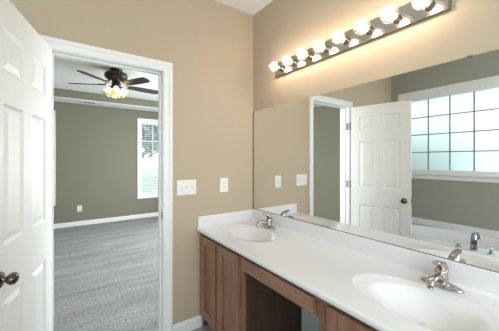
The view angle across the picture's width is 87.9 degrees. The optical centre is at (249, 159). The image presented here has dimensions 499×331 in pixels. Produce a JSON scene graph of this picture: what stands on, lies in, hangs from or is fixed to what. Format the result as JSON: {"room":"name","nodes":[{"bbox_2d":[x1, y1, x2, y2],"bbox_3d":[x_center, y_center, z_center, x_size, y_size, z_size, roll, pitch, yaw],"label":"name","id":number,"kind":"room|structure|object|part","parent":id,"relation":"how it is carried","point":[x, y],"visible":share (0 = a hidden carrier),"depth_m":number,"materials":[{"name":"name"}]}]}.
{"room":"bathroom","nodes":[
{"label":"bathroom","id":0,"kind":"room"},
{"bbox_2d":[54,101,157,223],"bbox_3d":[-3.245,0.029,5.668,4.650,2.695,0.140,0,0,-35],"label":"wall","id":1,"kind":"structure","parent":0,"point":[96,146],"depth_m":5.55,"materials":[{"name":"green paint"}]},
{"bbox_2d":[54,111,54,205],"bbox_3d":[-4.303,-0.021,4.910,0.995,1.885,0.159,0,0,-35],"label":"window","id":2,"kind":"structure","parent":1,"relation":"in","point":[54,111],"depth_m":5.12,"materials":[{"name":"white"}]},
{"bbox_2d":[54,212,157,228],"bbox_3d":[-3.200,1.330,5.605,4.450,0.092,0.014,0,0,-35],"label":"baseboard","id":3,"kind":"structure","parent":1,"relation":"attached to","point":[112,219],"depth_m":5.62,"materials":[{"name":"white"}]},
{"bbox_2d":[137,118,157,198],"bbox_3d":[-2.242,-0.021,6.364,1.000,1.885,0.159,0,0,-35],"label":"window","id":4,"kind":"structure","parent":1,"relation":"in","point":[139,120],"depth_m":6.06,"materials":[{"name":"white"}]},
{"bbox_2d":[141,122,157,194],"bbox_3d":[-2.225,-0.021,6.339,0.818,1.709,0.045,0,0,-35],"label":"window blind","id":5,"kind":"object","parent":4,"relation":"attached to","point":[143,123],"visible":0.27,"depth_m":6.21,"materials":[{"name":"white plastic"}]},
{"bbox_3d":[-2.253,-0.021,6.380,0.826,1.711,0.040,0,0,-35],"label":"sash","id":6,"kind":"part","parent":4,"relation":"part of","materials":[{"name":"white wood"}]},
{"bbox_2d":[54,56,157,100],"bbox_3d":[-1.985,-1.369,3.883,4.650,0.100,4.430,0,0,-35],"label":"ceiling","id":7,"kind":"structure","parent":0,"point":[65,70],"depth_m":4.22,"materials":[{"name":"white paint"}]},
{"bbox_2d":[54,88,157,107],"bbox_3d":[-1.956,-1.242,3.842,3.590,0.153,3.470,0,0,-35],"label":"wall","id":8,"kind":"structure","parent":7,"relation":"attached to","point":[65,93],"depth_m":5.21,"materials":[{"name":"brown paint"}]},
{"bbox_2d":[68,67,157,99],"bbox_3d":[-1.947,-1.091,3.822,1.216,0.455,1.201,0,0,-35],"label":"ceiling fan","id":9,"kind":"object","parent":7,"relation":"hanging from","point":[115,75],"visible":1,"depth_m":3.71,"materials":[{"name":"brown metal"}]},
{"bbox_3d":[-2.347,-1.084,3.724,0.473,0.037,0.139,0,0,-9],"label":"blade","id":10,"kind":"part","parent":9,"relation":"part of","materials":[{"name":"brown wood"}]},
{"bbox_3d":[-2.036,-1.084,3.393,0.139,0.037,0.473,0,0,12],"label":"blade","id":11,"kind":"part","parent":9,"relation":"part of","materials":[{"name":"brown wood"}]},
{"bbox_3d":[-2.057,-0.978,3.732,0.139,0.148,0.132,0,0,-35],"label":"lamp shade","id":12,"kind":"part","parent":9,"relation":"part of","materials":[{"name":"white glass"}]},
{"bbox_3d":[-1.897,-0.978,3.678,0.132,0.148,0.139,0,0,-35],"label":"lamp shade","id":13,"kind":"part","parent":9,"relation":"part of","materials":[{"name":"white glass"}]},
{"bbox_3d":[-1.843,-0.978,3.838,0.139,0.148,0.132,0,0,-35],"label":"lamp shade","id":14,"kind":"part","parent":9,"relation":"part of","materials":[{"name":"white glass"}]},
{"bbox_3d":[-1.589,-1.084,3.610,0.473,0.037,0.139,0,0,26],"label":"blade","id":15,"kind":"part","parent":9,"relation":"part of","materials":[{"name":"brown wood"}]},
{"bbox_3d":[-1.657,-1.084,4.059,0.473,0.037,0.139,0,0,-43],"label":"blade","id":16,"kind":"part","parent":9,"relation":"part of","materials":[{"name":"brown wood"}]},
{"bbox_2d":[54,96,157,111],"bbox_3d":[-1.956,-1.160,3.842,4.450,0.012,4.330,0,0,-35],"label":"ceiling","id":17,"kind":"structure","parent":0,"point":[57,99],"depth_m":5.44,"materials":[{"name":"white paint"}]},
{"bbox_2d":[10,0,252,324],"bbox_3d":[-0.633,0.007,2.053,4.550,2.738,0.120,0,0,-35],"label":"wall","id":18,"kind":"structure","parent":0,"point":[208,44],"depth_m":2.10,"materials":[{"name":"beige paint"}]},
{"bbox_2d":[0,0,51,330],"bbox_3d":[-1.079,0.354,1.240,0.154,2.027,0.672,0,0,-21],"label":"door","id":19,"kind":"structure","parent":18,"relation":"in","point":[25,57],"depth_m":1.20,"materials":[{"name":"white wood"}]},
{"bbox_3d":[-0.953,0.466,1.001,0.026,0.064,0.064,0,0,-21],"label":"knob","id":20,"kind":"part","parent":19,"relation":"part of","materials":[{"name":"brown metal"}]},
{"bbox_3d":[-1.027,-0.442,1.105,0.034,0.175,0.180,0,0,-21],"label":"panel","id":21,"kind":"part","parent":19,"relation":"part of","materials":[{"name":"white wood"}]},
{"bbox_3d":[-1.027,0.061,1.105,0.034,0.570,0.180,0,0,-21],"label":"panel","id":22,"kind":"part","parent":19,"relation":"part of","materials":[{"name":"white wood"}]},
{"bbox_3d":[-1.027,0.846,1.105,0.034,0.580,0.180,0,0,-21],"label":"panel","id":23,"kind":"part","parent":19,"relation":"part of","materials":[{"name":"white wood"}]},
{"bbox_3d":[-1.127,-0.442,1.361,0.034,0.175,0.180,0,0,-21],"label":"panel","id":24,"kind":"part","parent":19,"relation":"part of","materials":[{"name":"white wood"}]},
{"bbox_3d":[-1.127,0.061,1.361,0.034,0.570,0.180,0,0,-21],"label":"panel","id":25,"kind":"part","parent":19,"relation":"part of","materials":[{"name":"white wood"}]},
{"bbox_3d":[-1.127,0.846,1.361,0.034,0.580,0.180,0,0,-21],"label":"panel","id":26,"kind":"part","parent":19,"relation":"part of","materials":[{"name":"white wood"}]},
{"bbox_2d":[39,34,172,330],"bbox_3d":[-0.963,0.319,1.809,0.816,2.115,0.140,0,0,-35],"label":"door frame","id":27,"kind":"structure","parent":18,"relation":"attached to","point":[54,43],"depth_m":1.96,"materials":[{"name":"white wood"}]},
{"bbox_2d":[177,179,195,195],"bbox_3d":[-0.498,0.224,2.063,0.162,0.119,0.017,0,0,-35],"label":"light switch","id":28,"kind":"object","parent":18,"relation":"attached to","point":[184,187],"visible":1,"depth_m":2.06,"materials":[{"name":"white plastic"}]},
{"bbox_2d":[173,315,201,330],"bbox_3d":[-0.495,1.330,2.067,0.244,0.092,0.014,0,0,-35],"label":"baseboard","id":29,"kind":"structure","parent":18,"relation":"attached to","point":[193,323],"depth_m":2.07,"materials":[{"name":"white"}]},
{"bbox_2d":[220,178,227,191],"bbox_3d":[-0.221,0.224,2.263,0.082,0.122,0.010,0,0,-35],"label":"wall outlet","id":30,"kind":"object","parent":18,"relation":"attached to","point":[223,181],"visible":1,"depth_m":2.26,"materials":[{"name":"white plastic"}]},
{"bbox_2d":[54,216,213,330],"bbox_3d":[-1.057,1.426,2.567,4.650,0.100,7.650,0,0,-35],"label":"floor","id":31,"kind":"structure","parent":0,"point":[106,274],"depth_m":3.01,"materials":[{"name":"grey carpet"}]},
{"bbox_2d":[200,234,301,330],"bbox_3d":[-0.013,0.982,2.034,0.554,0.788,0.618,0,0,-35],"label":"vanity cabinet","id":32,"kind":"object","parent":31,"relation":"on","point":[231,299],"visible":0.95,"depth_m":1.80,"materials":[{"name":"brown wood"}]},
{"bbox_3d":[-0.319,0.939,2.009,0.023,0.536,0.152,0,0,-35],"label":"door panel","id":33,"kind":"part","parent":32,"relation":"part of","materials":[{"name":"brown wood"}]},
{"bbox_3d":[-0.318,0.939,2.009,0.026,0.650,0.266,0,0,-35],"label":"door","id":34,"kind":"part","parent":32,"relation":"part of","materials":[{"name":"brown wood"}]},
{"bbox_3d":[-0.209,0.932,1.895,0.020,0.688,0.618,0,0,-35],"label":"frame","id":35,"kind":"part","parent":32,"relation":"part of","materials":[{"name":"brown wood"}]},
{"bbox_3d":[-0.146,0.939,1.764,0.023,0.536,0.170,0,0,-35],"label":"door panel","id":36,"kind":"part","parent":32,"relation":"part of","materials":[{"name":"brown wood"}]},
{"bbox_3d":[-0.146,0.939,1.764,0.026,0.650,0.284,0,0,-35],"label":"door","id":37,"kind":"part","parent":32,"relation":"part of","materials":[{"name":"brown wood"}]},
{"bbox_2d":[241,256,318,316],"bbox_3d":[0.334,0.644,1.532,0.546,0.112,0.598,0,0,-35],"label":"drawer","id":38,"kind":"object","parent":32,"relation":"attached to","point":[297,295],"visible":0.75,"depth_m":1.30,"materials":[{"name":"brown wood"}]},
{"bbox_2d":[319,298,377,330],"bbox_3d":[0.698,0.982,1.026,0.554,0.788,0.648,0,0,-35],"label":"vanity cabinet","id":39,"kind":"object","parent":31,"relation":"on","point":[331,318],"visible":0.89,"depth_m":1.04,"materials":[{"name":"brown wood"}]},
{"bbox_2d":[197,208,498,330],"bbox_3d":[0.340,0.563,1.520,0.570,0.202,1.868,0,0,-35],"label":"countertop","id":40,"kind":"structure","parent":39,"relation":"on","point":[378,284],"depth_m":1.24,"materials":[{"name":"white stone"}]},
{"bbox_2d":[222,224,275,241],"bbox_3d":[-0.015,0.613,1.992,0.336,0.103,0.550,0,0,-35],"label":"sink basin","id":41,"kind":"object","parent":40,"relation":"in","point":[237,232],"depth_m":2.08,"materials":[{"name":"white ceramic"}]},
{"bbox_2d":[256,213,275,229],"bbox_3d":[0.127,0.500,2.125,0.159,0.123,0.144,0,0,-4],"label":"sink faucet","id":42,"kind":"object","parent":40,"relation":"on","point":[267,224],"visible":1,"depth_m":2.10,"materials":[{"name":"silver metal"}]},
{"bbox_3d":[0.109,0.520,2.092,0.130,0.056,0.048,0,0,-35],"label":"spout","id":43,"kind":"part","parent":42,"relation":"part of","materials":[{"name":"silver metal"}]},
{"bbox_3d":[0.144,0.469,2.117,0.097,0.061,0.046,0,0,-35],"label":"lever handle","id":44,"kind":"part","parent":42,"relation":"part of","materials":[{"name":"silver metal"}]},
{"bbox_3d":[0.159,0.548,2.127,0.054,0.026,0.164,0,0,-35],"label":"plate","id":45,"kind":"part","parent":42,"relation":"part of","materials":[{"name":"silver metal"}]},
{"bbox_2d":[353,274,498,330],"bbox_3d":[0.673,0.613,1.016,0.336,0.103,0.550,0,0,-35],"label":"sink basin","id":46,"kind":"object","parent":40,"relation":"in","point":[408,300],"depth_m":1.06,"materials":[{"name":"white ceramic"}]},
{"bbox_2d":[420,260,463,293],"bbox_3d":[0.819,0.500,1.144,0.159,0.123,0.144,0,0,-4],"label":"sink faucet","id":47,"kind":"object","parent":40,"relation":"on","point":[440,279],"visible":1,"depth_m":1.11,"materials":[{"name":"silver metal"}]},
{"bbox_3d":[0.801,0.520,1.112,0.130,0.056,0.048,0,0,-35],"label":"spout","id":48,"kind":"part","parent":47,"relation":"part of","materials":[{"name":"silver metal"}]},
{"bbox_3d":[0.836,0.469,1.137,0.097,0.061,0.046,0,0,-35],"label":"lever handle","id":49,"kind":"part","parent":47,"relation":"part of","materials":[{"name":"silver metal"}]},
{"bbox_3d":[0.850,0.548,1.147,0.054,0.026,0.164,0,0,-35],"label":"plate","id":50,"kind":"part","parent":47,"relation":"part of","materials":[{"name":"silver metal"}]},
{"bbox_3d":[0.404,0.939,0.984,0.026,0.650,0.258,0,0,-35],"label":"door","id":51,"kind":"part","parent":39,"relation":"part of","materials":[{"name":"brown wood"}]},
{"bbox_2d":[215,0,272,14],"bbox_3d":[-0.177,-1.412,0.477,2.820,0.100,3.220,0,0,-35],"label":"ceiling","id":52,"kind":"structure","parent":0,"point":[251,7],"depth_m":2.27,"materials":[{"name":"white paint"}]},
{"bbox_2d":[253,0,498,330],"bbox_3d":[0.933,0.007,1.260,0.104,2.738,3.220,0,0,-35],"label":"wall","id":53,"kind":"structure","parent":0,"point":[282,28],"depth_m":1.63,"materials":[{"name":"beige paint"}]},
{"bbox_2d":[271,0,450,77],"bbox_3d":[0.518,-0.741,1.638,0.145,0.110,1.210,0,0,-35],"label":"vanity light","id":54,"kind":"object","parent":53,"relation":"attached to","point":[416,11],"visible":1,"depth_m":1.47,"materials":[{"name":"silver"}]},
{"bbox_2d":[277,65,282,71],"bbox_3d":[0.242,-0.736,2.084,0.034,0.048,0.048,0,0,-35],"label":"socket","id":55,"kind":"object","parent":54,"relation":"attached to","point":[279,67],"depth_m":2.08,"materials":[{"name":"silver"}]},
{"bbox_2d":[290,60,296,65],"bbox_3d":[0.329,-0.736,1.962,0.034,0.048,0.048,0,0,-35],"label":"socket","id":56,"kind":"object","parent":54,"relation":"attached to","point":[292,62],"depth_m":1.95,"materials":[{"name":"silver"}]},
{"bbox_2d":[305,53,311,59],"bbox_3d":[0.415,-0.736,1.839,0.034,0.048,0.048,0,0,-35],"label":"socket","id":57,"kind":"object","parent":54,"relation":"attached to","point":[308,56],"depth_m":1.83,"materials":[{"name":"silver"}]},
{"bbox_2d":[322,45,329,52],"bbox_3d":[0.501,-0.736,1.717,0.034,0.048,0.048,0,0,-35],"label":"socket","id":58,"kind":"object","parent":54,"relation":"attached to","point":[326,48],"depth_m":1.71,"materials":[{"name":"silver"}]},
{"bbox_2d":[341,36,349,44],"bbox_3d":[0.588,-0.736,1.595,0.034,0.048,0.048,0,0,-35],"label":"socket","id":59,"kind":"object","parent":54,"relation":"attached to","point":[346,39],"depth_m":1.59,"materials":[{"name":"silver"}]},
{"bbox_2d":[364,26,373,34],"bbox_3d":[0.674,-0.736,1.472,0.034,0.048,0.048,0,0,-35],"label":"socket","id":60,"kind":"object","parent":54,"relation":"attached to","point":[369,30],"depth_m":1.46,"materials":[{"name":"silver"}]},
{"bbox_2d":[391,14,401,23],"bbox_3d":[0.760,-0.736,1.350,0.034,0.048,0.048,0,0,-35],"label":"socket","id":61,"kind":"object","parent":54,"relation":"attached to","point":[397,19],"depth_m":1.34,"materials":[{"name":"silver"}]},
{"bbox_2d":[423,0,434,10],"bbox_3d":[0.847,-0.736,1.228,0.034,0.048,0.048,0,0,-35],"label":"socket","id":62,"kind":"object","parent":54,"relation":"attached to","point":[430,5],"depth_m":1.22,"materials":[{"name":"silver"}]},
{"bbox_2d":[252,208,498,299],"bbox_3d":[0.560,0.512,1.675,0.032,0.101,1.868,0,0,-35],"label":"backsplash","id":63,"kind":"structure","parent":53,"relation":"attached to","point":[485,282],"depth_m":1.37,"materials":[{"name":"white stone"}]},
{"bbox_2d":[253,49,498,272],"bbox_3d":[0.572,0.003,1.684,0.006,0.918,1.869,0,0,-35],"label":"wall mirror","id":64,"kind":"object","parent":53,"relation":"attached to","point":[409,160],"visible":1,"depth_m":1.38,"materials":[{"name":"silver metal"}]},
{"label":"outside","id":65,"kind":"structure","parent":0,"visible":0},
{"bbox_2d":[142,168,157,192],"bbox_3d":[-5.729,1.626,10.622,80.000,0.001,80.000,0,0,-35],"label":"ground","id":66,"kind":"structure","parent":65,"point":[156,173],"depth_m":19.93,"materials":[{"name":"white"}]},
{"bbox_2d":[142,124,157,157],"bbox_3d":[-4.419,-0.720,10.335,2.704,4.697,2.749,0,0,-35],"label":"tree","id":67,"kind":"object","parent":66,"relation":"on","point":[145,130],"visible":0.07,"depth_m":10.00,"materials":[{"name":"green plant"}]}
]}

